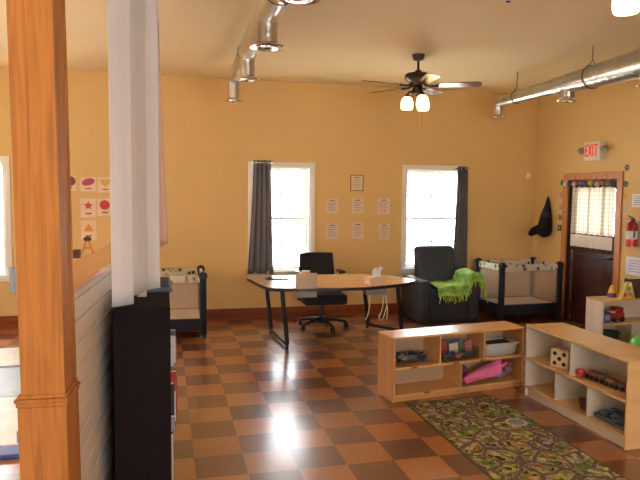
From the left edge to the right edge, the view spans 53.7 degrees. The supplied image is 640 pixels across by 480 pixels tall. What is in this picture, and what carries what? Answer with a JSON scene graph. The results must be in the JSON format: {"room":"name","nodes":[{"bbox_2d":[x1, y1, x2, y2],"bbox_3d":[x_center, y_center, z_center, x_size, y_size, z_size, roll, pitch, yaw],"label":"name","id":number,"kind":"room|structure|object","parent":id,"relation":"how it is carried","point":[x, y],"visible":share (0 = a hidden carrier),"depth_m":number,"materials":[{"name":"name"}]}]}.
{"room":"children's room","nodes":[
{"label":"children's room","id":0,"kind":"room"},
{"bbox_2d":[6,0,80,479],"bbox_3d":[-1.062,-0.071,2.417,0.200,3.271,0.222,-1,4,-9],"label":"wooden column","id":1,"kind":"structure","parent":0,"point":[48,432],"depth_m":2.35,"materials":[{"name":"brown wood"}]},
{"bbox_2d":[16,243,114,479],"bbox_3d":[-1.328,0.775,3.888,0.212,1.360,2.640,0,4,-9],"label":"wall partition","id":2,"kind":"structure","parent":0,"point":[92,272],"depth_m":3.15,"materials":[{"name":"paint"}]},
{"bbox_2d":[73,249,80,257],"bbox_3d":[-1.423,0.080,3.704,0.040,0.050,0.061,0,4,-9],"label":"wood block","id":3,"kind":"object","parent":2,"relation":"on","point":[76,252],"visible":0.79,"depth_m":3.68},
{"bbox_2d":[81,237,93,253],"bbox_3d":[-1.456,0.033,3.962,0.079,0.109,0.028,0,4,-14],"label":"stand","id":4,"kind":"object","parent":2,"relation":"on","point":[85,239],"visible":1,"depth_m":3.95,"materials":[{"name":"brown wood"}]},
{"bbox_2d":[0,66,537,315],"bbox_3d":[-1.442,-0.537,8.629,10.020,3.274,0.160,0,4,-14],"label":"wall","id":5,"kind":"structure","parent":0,"point":[209,142],"depth_m":8.81,"materials":[{"name":"yellow paint"}]},
{"bbox_2d":[0,156,11,281],"bbox_3d":[-4.357,-0.262,7.908,0.940,1.575,0.195,0,4,-14],"label":"window","id":6,"kind":"structure","parent":5,"relation":"in","point":[4,160],"depth_m":7.95,"materials":[{"name":"white plastic"}]},
{"bbox_2d":[8,266,16,292],"bbox_3d":[-3.881,0.504,8.008,0.100,0.341,0.040,0,4,-14],"label":"towel","id":7,"kind":"object","parent":5,"relation":"hanging from","point":[12,270],"visible":0.84,"depth_m":8.00,"materials":[{"name":"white fabric"}]},
{"bbox_2d":[70,176,75,190],"bbox_3d":[-3.192,-0.725,8.099,0.124,0.181,0.008,0,4,-14],"label":"poster","id":8,"kind":"object","parent":5,"relation":"attached to","point":[73,180],"visible":0.46,"depth_m":8.11,"materials":[{"name":"paper"}]},
{"bbox_2d":[80,198,95,216],"bbox_3d":[-2.991,-0.414,8.172,0.190,0.245,0.008,0,4,-14],"label":"poster","id":9,"kind":"object","parent":5,"relation":"attached to","point":[88,205],"visible":1,"depth_m":8.17,"materials":[{"name":"paper"}]},
{"bbox_2d":[80,177,96,191],"bbox_3d":[-2.984,-0.718,8.151,0.200,0.185,0.008,0,4,-14],"label":"poster","id":10,"kind":"object","parent":5,"relation":"attached to","point":[86,183],"visible":1,"depth_m":8.15,"materials":[{"name":"paper"}]},
{"bbox_2d":[81,221,96,239],"bbox_3d":[-2.994,-0.127,8.193,0.190,0.250,0.008,0,4,-14],"label":"poster","id":11,"kind":"object","parent":5,"relation":"attached to","point":[88,228],"visible":0.98,"depth_m":8.19,"materials":[{"name":"paper"}]},
{"bbox_2d":[97,199,110,215],"bbox_3d":[-2.795,-0.425,8.219,0.185,0.225,0.008,0,4,-14],"label":"poster","id":12,"kind":"object","parent":5,"relation":"attached to","point":[103,205],"visible":0.96,"depth_m":8.21,"materials":[{"name":"paper"}]},
{"bbox_2d":[98,177,109,191],"bbox_3d":[-2.782,-0.715,8.200,0.185,0.195,0.008,0,4,-14],"label":"poster","id":13,"kind":"object","parent":5,"relation":"attached to","point":[103,182],"visible":0.94,"depth_m":8.19,"materials":[{"name":"paper"}]},
{"bbox_2d":[0,303,484,328],"bbox_3d":[-1.434,1.025,8.652,9.700,0.155,0.030,0,4,-14],"label":"baseboard","id":14,"kind":"structure","parent":5,"relation":"attached to","point":[6,322],"depth_m":8.89,"materials":[{"name":"brown wood"}]},
{"bbox_2d":[248,161,314,275],"bbox_3d":[-0.544,-0.294,8.839,0.940,1.575,0.195,0,4,-14],"label":"window","id":15,"kind":"structure","parent":5,"relation":"in","point":[309,168],"depth_m":8.86,"materials":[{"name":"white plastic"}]},
{"bbox_2d":[247,160,273,273],"bbox_3d":[-0.811,-0.311,8.669,0.363,1.550,0.090,0,4,-14],"label":"window curtain","id":16,"kind":"object","parent":15,"relation":"hanging from","point":[260,260],"visible":1,"depth_m":8.66,"materials":[{"name":"grey fabric"}]},
{"bbox_2d":[326,199,337,213],"bbox_3d":[0.173,-0.478,8.942,0.175,0.210,0.007,0,4,-14],"label":"sheet","id":17,"kind":"object","parent":5,"relation":"attached to","point":[331,204],"visible":1,"depth_m":8.94,"materials":[{"name":"beige paper"}]},
{"bbox_2d":[326,224,337,238],"bbox_3d":[0.172,-0.124,8.969,0.180,0.220,0.007,0,4,-14],"label":"sheet","id":18,"kind":"object","parent":5,"relation":"attached to","point":[331,229],"visible":1,"depth_m":8.97,"materials":[{"name":"beige paper"}]},
{"bbox_2d":[350,175,363,190],"bbox_3d":[0.524,-0.812,9.000,0.194,0.229,0.012,0,4,-14],"label":"sheet","id":19,"kind":"object","parent":5,"relation":"attached to","point":[356,181],"visible":1,"depth_m":9.00,"materials":[{"name":"beige paper"}]},
{"bbox_2d":[352,222,363,238],"bbox_3d":[0.539,-0.134,9.058,0.175,0.235,0.007,0,4,-14],"label":"sheet","id":20,"kind":"object","parent":5,"relation":"attached to","point":[357,227],"visible":1,"depth_m":9.05,"materials":[{"name":"beige paper"}]},
{"bbox_2d":[352,198,363,213],"bbox_3d":[0.537,-0.486,9.031,0.175,0.220,0.007,0,4,-14],"label":"sheet","id":21,"kind":"object","parent":5,"relation":"attached to","point":[357,203],"visible":1,"depth_m":9.03,"materials":[{"name":"beige paper"}]},
{"bbox_2d":[377,198,389,213],"bbox_3d":[0.919,-0.489,9.124,0.190,0.230,0.007,0,4,-14],"label":"sheet","id":22,"kind":"object","parent":5,"relation":"attached to","point":[383,204],"visible":1,"depth_m":9.12,"materials":[{"name":"paper"}]},
{"bbox_2d":[378,223,389,238],"bbox_3d":[0.927,-0.125,9.154,0.175,0.230,0.007,0,4,-14],"label":"sheet","id":23,"kind":"object","parent":5,"relation":"attached to","point":[383,228],"visible":1,"depth_m":9.15,"materials":[{"name":"beige paper"}]},
{"bbox_2d":[400,165,467,272],"bbox_3d":[1.671,-0.312,9.379,1.030,1.575,0.195,0,4,-14],"label":"window","id":24,"kind":"structure","parent":5,"relation":"in","point":[428,169],"depth_m":9.25,"materials":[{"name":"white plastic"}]},
{"bbox_2d":[453,166,469,269],"bbox_3d":[2.082,-0.323,9.376,0.260,1.525,0.090,0,4,-14],"label":"window curtain","id":25,"kind":"object","parent":24,"relation":"hanging from","point":[461,214],"visible":0.96,"depth_m":9.36,"materials":[{"name":"grey fabric"}]},
{"bbox_2d":[0,311,639,479],"bbox_3d":[0.014,1.605,2.738,10.020,0.100,12.580,0,4,-14],"label":"floor","id":26,"kind":"structure","parent":0,"point":[250,406],"depth_m":5.05,"materials":[{"name":"tile"}]},
{"bbox_2d":[0,347,20,459],"bbox_3d":[-3.294,1.309,5.380,2.130,0.035,3.050,0,4,-14],"label":"mat","id":27,"kind":"object","parent":26,"relation":"on","point":[10,386],"visible":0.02,"depth_m":5.18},
{"bbox_2d":[112,292,171,479],"bbox_3d":[-1.027,0.887,3.729,0.283,1.165,0.980,0,4,-14],"label":"bookcase","id":28,"kind":"object","parent":26,"relation":"on","point":[141,329],"visible":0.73,"depth_m":3.25,"materials":[{"name":"brown laminate"}]},
{"bbox_2d":[137,291,146,296],"bbox_3d":[-1.000,0.297,3.557,0.052,0.037,0.062,0,4,-14],"label":"carton","id":29,"kind":"object","parent":28,"relation":"on","point":[143,294],"visible":0.43,"depth_m":3.53,"materials":[{"name":"beige cardboard"}]},
{"bbox_2d":[147,277,172,292],"bbox_3d":[-1.015,0.273,3.892,0.210,0.035,0.420,0,4,-14],"label":"folded cloth","id":30,"kind":"object","parent":28,"relation":"on","point":[166,285],"visible":0.41,"depth_m":3.73,"materials":[{"name":"fabric"}]},
{"bbox_2d":[171,445,172,479],"bbox_3d":[-0.893,1.263,3.409,0.192,0.302,0.030,0,4,-14],"label":"book","id":31,"kind":"object","parent":28,"relation":"on","point":[171,445],"visible":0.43,"depth_m":3.42,"materials":[{"name":"white paper"}]},
{"bbox_2d":[171,345,173,365],"bbox_3d":[-0.930,0.662,3.601,0.192,0.112,0.030,0,4,-14],"label":"book","id":32,"kind":"object","parent":28,"relation":"on","point":[172,346],"visible":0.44,"depth_m":3.61,"materials":[{"name":"white paper"}]},
{"bbox_2d":[171,434,173,479],"bbox_3d":[-0.906,1.242,3.487,0.192,0.332,0.030,0,4,-14],"label":"book","id":33,"kind":"object","parent":28,"relation":"on","point":[171,434],"visible":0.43,"depth_m":3.49,"materials":[{"name":"white paper"}]},
{"bbox_2d":[171,382,174,415],"bbox_3d":[-0.911,0.923,3.533,0.192,0.242,0.035,0,4,-14],"label":"book","id":34,"kind":"object","parent":28,"relation":"on","point":[172,383],"visible":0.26,"depth_m":3.54,"materials":[{"name":"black paper"}]},
{"bbox_2d":[171,415,174,430],"bbox_3d":[-0.894,1.010,3.472,0.192,0.077,0.030,0,4,-14],"label":"book","id":35,"kind":"object","parent":28,"relation":"on","point":[172,416],"visible":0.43,"depth_m":3.48,"materials":[{"name":"white paper"}]},
{"bbox_2d":[170,329,175,336],"bbox_3d":[-0.964,0.622,3.796,0.192,0.162,0.030,0,4,-14],"label":"book","id":36,"kind":"object","parent":28,"relation":"on","point":[172,331],"visible":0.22,"depth_m":3.80,"materials":[{"name":"white paper"}]},
{"bbox_2d":[171,335,175,362],"bbox_3d":[-0.934,0.635,3.660,0.192,0.157,0.035,0,4,-14],"label":"book","id":37,"kind":"object","parent":28,"relation":"on","point":[172,336],"visible":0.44,"depth_m":3.66,"materials":[{"name":"white paper"}]},
{"bbox_2d":[171,371,176,414],"bbox_3d":[-0.936,0.900,3.701,0.192,0.262,0.030,0,4,-14],"label":"book","id":38,"kind":"object","parent":28,"relation":"on","point":[173,373],"visible":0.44,"depth_m":3.70,"materials":[{"name":"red paper"}]},
{"bbox_2d":[174,391,175,420],"bbox_3d":[-0.920,0.952,3.605,0.192,0.172,0.030,0,4,-14],"label":"book","id":39,"kind":"object","parent":28,"relation":"on","point":[174,391],"visible":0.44,"depth_m":3.61,"materials":[{"name":"white paper"}]},
{"bbox_2d":[160,265,207,338],"bbox_3d":[-1.946,0.757,7.811,1.070,0.803,0.830,0,4,-13],"label":"playpen","id":40,"kind":"object","parent":26,"relation":"on","point":[181,319],"visible":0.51,"depth_m":7.55,"materials":[{"name":"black fabric"}]},
{"bbox_2d":[293,252,347,332],"bbox_3d":[0.027,0.666,8.261,0.679,0.956,0.736,0,4,-14],"label":"chair","id":41,"kind":"object","parent":26,"relation":"on","point":[316,262],"visible":0.8,"depth_m":8.31,"materials":[{"name":"black fabric"}]},
{"bbox_2d":[247,274,415,348],"bbox_3d":[0.175,0.838,7.692,2.017,0.700,1.156,0,4,-14],"label":"desk","id":42,"kind":"object","parent":26,"relation":"on","point":[325,282],"visible":0.94,"depth_m":7.51,"materials":[{"name":"brown wood"}]},
{"bbox_2d":[264,276,288,279],"bbox_3d":[-0.534,0.468,7.771,0.270,0.013,0.190,0,4,-14],"label":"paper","id":43,"kind":"object","parent":42,"relation":"on","point":[285,277],"visible":1,"depth_m":7.70,"materials":[{"name":"white paper"}]},
{"bbox_2d":[294,273,316,297],"bbox_3d":[-0.163,0.495,7.011,0.250,0.275,0.114,0,4,-14],"label":"sign holder","id":44,"kind":"object","parent":42,"relation":"hanging from","point":[303,280],"visible":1,"depth_m":6.96,"materials":[{"name":"clear plastic"}]},
{"bbox_2d":[365,267,383,284],"bbox_3d":[0.643,0.415,7.397,0.211,0.198,0.120,-2,5,-34],"label":"tissue box","id":45,"kind":"object","parent":42,"relation":"on","point":[376,278],"visible":1,"depth_m":7.37,"materials":[{"name":"white cardboard"}]},
{"bbox_2d":[363,288,386,294],"bbox_3d":[0.654,0.594,7.545,0.260,0.100,0.160,0,4,-14],"label":"cable tray","id":46,"kind":"object","parent":42,"relation":"on","point":[377,291],"depth_m":7.47,"materials":[{"name":"grey plastic"}]},
{"bbox_2d":[402,245,479,323],"bbox_3d":[1.687,0.603,8.903,0.890,1.020,0.700,0,4,-14],"label":"recliner","id":47,"kind":"object","parent":26,"relation":"on","point":[420,300],"visible":0.8,"depth_m":8.68,"materials":[{"name":"black leather"}]},
{"bbox_2d":[431,285,464,297],"bbox_3d":[1.693,0.710,8.882,0.540,0.120,0.600,0,4,-14],"label":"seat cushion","id":48,"kind":"object","parent":47,"relation":"on","point":[434,291],"depth_m":8.56,"materials":[{"name":"green fabric"}]},
{"bbox_2d":[430,268,487,303],"bbox_3d":[1.887,0.628,8.752,0.719,0.444,0.506,0,4,-14],"label":"throw blanket","id":49,"kind":"object","parent":47,"relation":"on","point":[462,280],"visible":0.95,"depth_m":8.58,"materials":[{"name":"green fabric"}]},
{"bbox_2d":[377,321,524,402],"bbox_3d":[1.185,1.071,5.673,1.358,0.555,0.289,-1,5,-22],"label":"shelf","id":50,"kind":"object","parent":26,"relation":"on","point":[412,379],"visible":0.92,"depth_m":5.63,"materials":[{"name":"brown wood"}]},
{"bbox_2d":[396,350,428,362],"bbox_3d":[0.773,1.005,5.499,0.380,0.108,0.200,-1,5,-22],"label":"bag","id":51,"kind":"object","parent":50,"relation":"on","point":[411,354],"visible":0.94,"depth_m":5.49,"materials":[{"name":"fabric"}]},
{"bbox_2d":[441,339,472,358],"bbox_3d":[1.205,0.970,5.659,0.386,0.165,0.191,-1,5,-22],"label":"bin","id":52,"kind":"object","parent":50,"relation":"on","point":[457,348],"visible":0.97,"depth_m":5.63,"materials":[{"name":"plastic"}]},
{"bbox_2d":[441,342,446,356],"bbox_3d":[1.084,0.970,5.612,0.085,0.130,0.012,-1,5,-22],"label":"book","id":53,"kind":"object","parent":52,"relation":"on","point":[443,344],"depth_m":5.61,"materials":[{"name":"red paper"}]},
{"bbox_2d":[443,340,450,353],"bbox_3d":[1.127,0.966,5.646,0.100,0.156,0.012,-3,5,-36],"label":"book","id":54,"kind":"object","parent":52,"relation":"on","point":[446,343],"depth_m":5.62,"materials":[{"name":"red paper"}]},
{"bbox_2d":[449,342,457,352],"bbox_3d":[1.188,0.973,5.634,0.097,0.123,0.012,-1,4,-19],"label":"book","id":55,"kind":"object","parent":52,"relation":"on","point":[453,347],"depth_m":5.63,"materials":[{"name":"beige paper"}]},
{"bbox_2d":[458,340,464,355],"bbox_3d":[1.275,0.972,5.696,0.100,0.158,0.012,-2,5,-29],"label":"book","id":56,"kind":"object","parent":52,"relation":"on","point":[461,343],"depth_m":5.68,"materials":[{"name":"green paper"}]},
{"bbox_2d":[464,339,471,351],"bbox_3d":[1.331,0.958,5.694,0.097,0.127,0.012,-2,5,-34],"label":"book","id":57,"kind":"object","parent":52,"relation":"on","point":[467,343],"depth_m":5.69,"materials":[{"name":"pink paper"}]},
{"bbox_2d":[462,364,467,376],"bbox_3d":[1.277,1.204,5.791,0.173,0.140,0.101,-1,5,-22],"label":"cloth","id":58,"kind":"object","parent":50,"relation":"on","point":[464,368],"visible":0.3,"depth_m":5.76,"materials":[{"name":"purple fabric"}]},
{"bbox_2d":[462,359,507,383],"bbox_3d":[1.498,1.178,5.724,0.488,0.185,0.156,-1,5,-22],"label":"dress","id":59,"kind":"object","parent":50,"relation":"on","point":[492,369],"visible":0.97,"depth_m":5.69,"materials":[{"name":"fabric"}]},
{"bbox_2d":[485,337,518,356],"bbox_3d":[1.620,0.984,5.823,0.344,0.120,0.224,-1,5,-22],"label":"storage bin","id":60,"kind":"object","parent":50,"relation":"on","point":[495,346],"visible":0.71,"depth_m":5.75,"materials":[{"name":"white plastic"}]},
{"bbox_2d":[494,362,511,377],"bbox_3d":[1.676,1.200,5.862,0.186,0.144,0.110,0,4,-14],"label":"plush toy","id":61,"kind":"object","parent":50,"relation":"on","point":[507,369],"visible":0.74,"depth_m":5.83,"materials":[{"name":"fabric"}]},
{"bbox_2d":[405,396,627,479],"bbox_3d":[1.389,1.450,4.278,0.820,0.009,2.335,0,4,-14],"label":"rug","id":62,"kind":"object","parent":26,"relation":"on","point":[504,443],"visible":1,"depth_m":4.47,"materials":[{"name":"multicoloured carpet"}]},
{"bbox_2d":[475,257,563,320],"bbox_3d":[2.844,0.693,9.108,1.020,0.833,0.750,-1,4,-15],"label":"playpen","id":63,"kind":"object","parent":26,"relation":"on","point":[502,305],"visible":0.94,"depth_m":8.88,"materials":[{"name":"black fabric"}]},
{"bbox_2d":[524,323,639,449],"bbox_3d":[2.133,1.093,4.992,0.374,0.630,1.238,-1,4,-15],"label":"shelf","id":64,"kind":"object","parent":26,"relation":"on","point":[559,389],"visible":0.92,"depth_m":4.96,"materials":[{"name":"brown wood"}]},
{"bbox_2d":[551,346,569,368],"bbox_3d":[2.006,0.967,5.213,0.143,0.152,0.156,-3,6,-41],"label":"block","id":65,"kind":"object","parent":64,"relation":"on","point":[560,355],"visible":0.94,"depth_m":5.17,"materials":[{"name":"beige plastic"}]},
{"bbox_2d":[576,368,585,376],"bbox_3d":[2.026,1.031,4.912,0.071,0.070,0.071,-1,4,-15],"label":"ball","id":66,"kind":"object","parent":64,"relation":"on","point":[580,372],"visible":1,"depth_m":4.89,"materials":[{"name":"red plastic"}]},
{"bbox_2d":[578,397,585,410],"bbox_3d":[2.073,1.277,4.902,0.134,0.078,0.136,-1,4,-15],"label":"basket","id":67,"kind":"object","parent":64,"relation":"on","point":[582,401],"visible":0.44,"depth_m":4.88,"materials":[{"name":"wicker"}]},
{"bbox_2d":[585,369,625,392],"bbox_3d":[2.172,1.053,4.688,0.088,0.062,0.486,-1,4,-18],"label":"toy","id":68,"kind":"object","parent":64,"relation":"on","point":[595,375],"visible":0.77,"depth_m":4.73,"materials":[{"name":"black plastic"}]},
{"bbox_2d":[594,408,624,430],"bbox_3d":[2.211,1.307,4.620,0.230,0.067,0.330,-1,4,-15],"label":"tray","id":69,"kind":"object","parent":64,"relation":"on","point":[616,418],"visible":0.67,"depth_m":4.64,"materials":[{"name":"plastic"}]},
{"bbox_2d":[585,295,639,342],"bbox_3d":[3.470,0.953,7.253,0.808,0.600,0.274,-1,4,-17],"label":"shelf","id":70,"kind":"object","parent":26,"relation":"on","point":[596,306],"visible":0.52,"depth_m":7.20,"materials":[{"name":"brown wood"}]},
{"bbox_2d":[603,311,610,322],"bbox_3d":[3.196,0.864,7.113,0.090,0.120,0.103,0,4,-14],"label":"block","id":71,"kind":"object","parent":70,"relation":"on","point":[607,315],"visible":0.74,"depth_m":7.06,"materials":[{"name":"blue plastic"}]},
{"bbox_2d":[603,329,619,339],"bbox_3d":[3.260,1.106,7.179,0.260,0.140,0.260,-1,4,-17],"label":"bin","id":72,"kind":"object","parent":70,"relation":"on","point":[614,334],"visible":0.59,"depth_m":7.08,"materials":[{"name":"green plastic"}]},
{"bbox_2d":[606,285,616,296],"bbox_3d":[3.345,0.582,7.253,0.110,0.135,0.110,0,4,-14],"label":"tower","id":73,"kind":"object","parent":70,"relation":"on","point":[611,292],"visible":1,"depth_m":7.22,"materials":[{"name":"yellow plastic"}]},
{"bbox_2d":[605,306,624,322],"bbox_3d":[3.337,0.839,7.168,0.190,0.164,0.124,-1,4,-17],"label":"toy truck","id":74,"kind":"object","parent":70,"relation":"on","point":[617,312],"visible":0.85,"depth_m":7.12,"materials":[{"name":"red plastic"}]},
{"bbox_2d":[618,282,634,298],"bbox_3d":[3.466,0.566,7.152,0.182,0.185,0.071,-1,4,-17],"label":"tower","id":75,"kind":"object","parent":70,"relation":"on","point":[627,292],"visible":1,"depth_m":7.13,"materials":[{"name":"yellow plastic"}]},
{"bbox_2d":[624,278,639,297],"bbox_3d":[3.702,0.550,7.287,0.304,0.200,0.204,-1,4,-17],"label":"crate","id":76,"kind":"object","parent":70,"relation":"on","point":[635,282],"visible":0.63,"depth_m":7.18,"materials":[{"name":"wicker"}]},
{"bbox_2d":[629,333,639,346],"bbox_3d":[3.363,1.127,6.504,0.360,0.362,0.360,0,4,-14],"label":"ball","id":77,"kind":"object","parent":70,"relation":"in","point":[635,340],"visible":0.36,"depth_m":6.47,"materials":[{"name":"green plastic"}]},
{"bbox_2d":[0,0,639,92],"bbox_3d":[0.047,-1.769,2.488,10.020,0.120,12.580,0,4,-14],"label":"ceiling","id":78,"kind":"structure","parent":0,"point":[349,42],"depth_m":6.25,"materials":[{"name":"beige paint"}]},
{"bbox_2d":[108,0,159,306],"bbox_3d":[-0.960,-0.721,3.323,0.069,2.098,0.500,2,4,18],"label":"drape","id":79,"kind":"object","parent":78,"relation":"hanging from","point":[133,55],"visible":1,"depth_m":3.28,"materials":[{"name":"fabric"}]},
{"bbox_2d":[158,18,167,245],"bbox_3d":[-1.206,-0.901,4.488,0.096,1.916,0.643,1,4,2],"label":"drape","id":80,"kind":"object","parent":78,"relation":"hanging from","point":[163,209],"visible":0.1,"depth_m":4.78,"materials":[{"name":"fabric"}]},
{"bbox_2d":[223,0,320,101],"bbox_3d":[-0.247,-1.580,3.954,0.269,0.480,7.039,0,4,-13],"label":"air duct","id":81,"kind":"object","parent":78,"relation":"hanging from","point":[261,33],"visible":1,"depth_m":4.63,"materials":[{"name":"metal"}]},
{"bbox_2d":[223,97,243,101],"bbox_3d":[-0.993,-1.617,7.283,0.234,0.035,0.234,2,4,18],"label":"diffuser","id":82,"kind":"object","parent":81,"relation":"attached to","point":[230,99],"depth_m":7.22,"materials":[{"name":"silver metal"}]},
{"bbox_2d":[234,75,259,81],"bbox_3d":[-0.679,-1.512,5.902,0.238,0.035,0.238,-2,5,-33],"label":"diffuser","id":83,"kind":"object","parent":81,"relation":"attached to","point":[243,78],"depth_m":5.86,"materials":[{"name":"silver metal"}]},
{"bbox_2d":[250,41,284,51],"bbox_3d":[-0.383,-1.412,4.599,0.254,0.035,0.254,2,4,18],"label":"diffuser","id":84,"kind":"object","parent":81,"relation":"attached to","point":[264,46],"depth_m":4.56,"materials":[{"name":"silver metal"}]},
{"bbox_2d":[278,0,320,4],"bbox_3d":[-0.113,-1.322,3.412,0.258,0.035,0.258,5,6,44],"label":"diffuser","id":85,"kind":"object","parent":81,"relation":"attached to","point":[293,2],"depth_m":3.48,"materials":[{"name":"silver metal"}]},
{"bbox_2d":[362,53,481,125],"bbox_3d":[1.057,-1.635,6.915,1.299,0.782,1.292,0,4,-14],"label":"ceiling fan","id":86,"kind":"object","parent":78,"relation":"hanging from","point":[417,79],"visible":1,"depth_m":6.88,"materials":[{"name":"brown metal"}]},
{"bbox_2d":[491,46,639,118],"bbox_3d":[3.104,-1.603,5.110,0.353,0.540,6.689,0,4,-14],"label":"air duct","id":87,"kind":"object","parent":78,"relation":"hanging from","point":[626,67],"visible":1,"depth_m":6.50,"materials":[{"name":"metal"}]},
{"bbox_2d":[491,115,504,118],"bbox_3d":[2.331,-1.613,8.277,0.183,0.035,0.183,2,4,18],"label":"diffuser","id":88,"kind":"object","parent":87,"relation":"attached to","point":[494,116],"depth_m":8.23,"materials":[{"name":"silver metal"}]},
{"bbox_2d":[557,97,577,102],"bbox_3d":[2.678,-1.520,6.857,0.209,0.035,0.209,-1,5,-20],"label":"diffuser","id":89,"kind":"object","parent":87,"relation":"attached to","point":[562,99],"depth_m":6.81,"materials":[{"name":"silver metal"}]},
{"bbox_2d":[612,0,639,15],"bbox_3d":[1.656,-1.354,3.201,1.311,0.782,1.265,0,4,-14],"label":"ceiling lamp","id":90,"kind":"object","parent":78,"relation":"hanging from","point":[619,7],"visible":1,"depth_m":3.19,"materials":[{"name":"white glass"}]},
{"bbox_2d":[533,79,639,317],"bbox_3d":[4.820,-0.117,3.782,0.160,3.274,12.260,0,4,-14],"label":"wall","id":91,"kind":"structure","parent":0,"point":[610,114],"depth_m":8.59,"materials":[{"name":"yellow paint"}]},
{"bbox_2d":[528,196,551,237],"bbox_3d":[3.231,-0.339,9.293,0.338,0.602,0.211,3,5,25],"label":"hat","id":92,"kind":"object","parent":91,"relation":"hanging from","point":[544,227],"visible":1,"depth_m":9.22,"materials":[{"name":"black fabric"}]},
{"bbox_2d":[560,171,623,325],"bbox_3d":[3.651,0.133,8.471,0.191,2.060,1.200,0,4,-14],"label":"door","id":93,"kind":"structure","parent":91,"relation":"in","point":[585,274],"depth_m":8.60,"materials":[{"name":"brown wood"}]},
{"bbox_2d":[588,177,593,185],"bbox_3d":[3.561,-0.783,8.317,0.096,0.141,0.081,-3,6,-43],"label":"garland pompon","id":94,"kind":"object","parent":93,"relation":"hanging from","point":[590,182],"visible":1,"depth_m":8.29,"materials":[{"name":"yellow fabric"}]},
{"bbox_2d":[569,186,616,254],"bbox_3d":[3.602,-0.276,8.412,0.072,0.873,0.910,0,4,-14],"label":"door curtain","id":95,"kind":"object","parent":93,"relation":"hanging from","point":[592,213],"visible":1,"depth_m":8.37,"materials":[{"name":"white fabric"}]},
{"bbox_2d":[605,181,610,186],"bbox_3d":[3.646,-0.738,7.974,0.093,0.141,0.079,2,5,21],"label":"garland pompon","id":96,"kind":"object","parent":93,"relation":"hanging from","point":[607,183],"visible":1,"depth_m":7.95,"materials":[{"name":"grey fabric"}]},
{"bbox_2d":[577,141,607,160],"bbox_3d":[3.571,-1.162,8.280,0.117,0.250,0.563,0,4,-14],"label":"exit sign","id":97,"kind":"object","parent":91,"relation":"attached to","point":[595,150],"visible":1,"depth_m":8.22,"materials":[{"name":"white plastic"}]},
{"bbox_2d":[577,147,583,154],"bbox_3d":[3.508,-1.194,8.503,0.102,0.102,0.097,0,4,-14],"label":"lamp","id":98,"kind":"object","parent":97,"relation":"attached to","point":[581,150],"depth_m":8.47,"materials":[{"name":"grey plastic"}]},
{"bbox_2d":[600,145,607,152],"bbox_3d":[3.619,-1.159,8.051,0.102,0.102,0.097,0,4,-14],"label":"lamp","id":99,"kind":"object","parent":97,"relation":"attached to","point":[603,148],"depth_m":8.04,"materials":[{"name":"grey plastic"}]},
{"bbox_2d":[625,215,638,246],"bbox_3d":[3.732,-0.107,7.579,0.135,0.371,0.154,5,6,45],"label":"fire extinguisher","id":100,"kind":"object","parent":91,"relation":"attached to","point":[632,228],"visible":1,"depth_m":7.53,"materials":[{"name":"red metal"}]},
{"bbox_2d":[626,256,639,275],"bbox_3d":[3.800,0.317,7.623,0.007,0.220,0.320,0,4,-14],"label":"sheet","id":101,"kind":"object","parent":91,"relation":"attached to","point":[632,263],"visible":1,"depth_m":7.65,"materials":[{"name":"paper"}]},
{"bbox_2d":[631,194,639,206],"bbox_3d":[3.817,-0.467,7.526,0.007,0.160,0.300,0,4,-14],"label":"sheet","id":102,"kind":"object","parent":91,"relation":"attached to","point":[635,197],"visible":1,"depth_m":7.61,"materials":[{"name":"white paper"}]},
{"label":"outside","id":103,"kind":"structure","parent":0,"visible":0},
{"bbox_2d":[0,224,613,270],"bbox_3d":[-0.020,2.072,0.153,80.000,0.050,80.000,0,4,-14],"label":"ground","id":104,"kind":"structure","parent":103,"point":[290,253],"depth_m":28.58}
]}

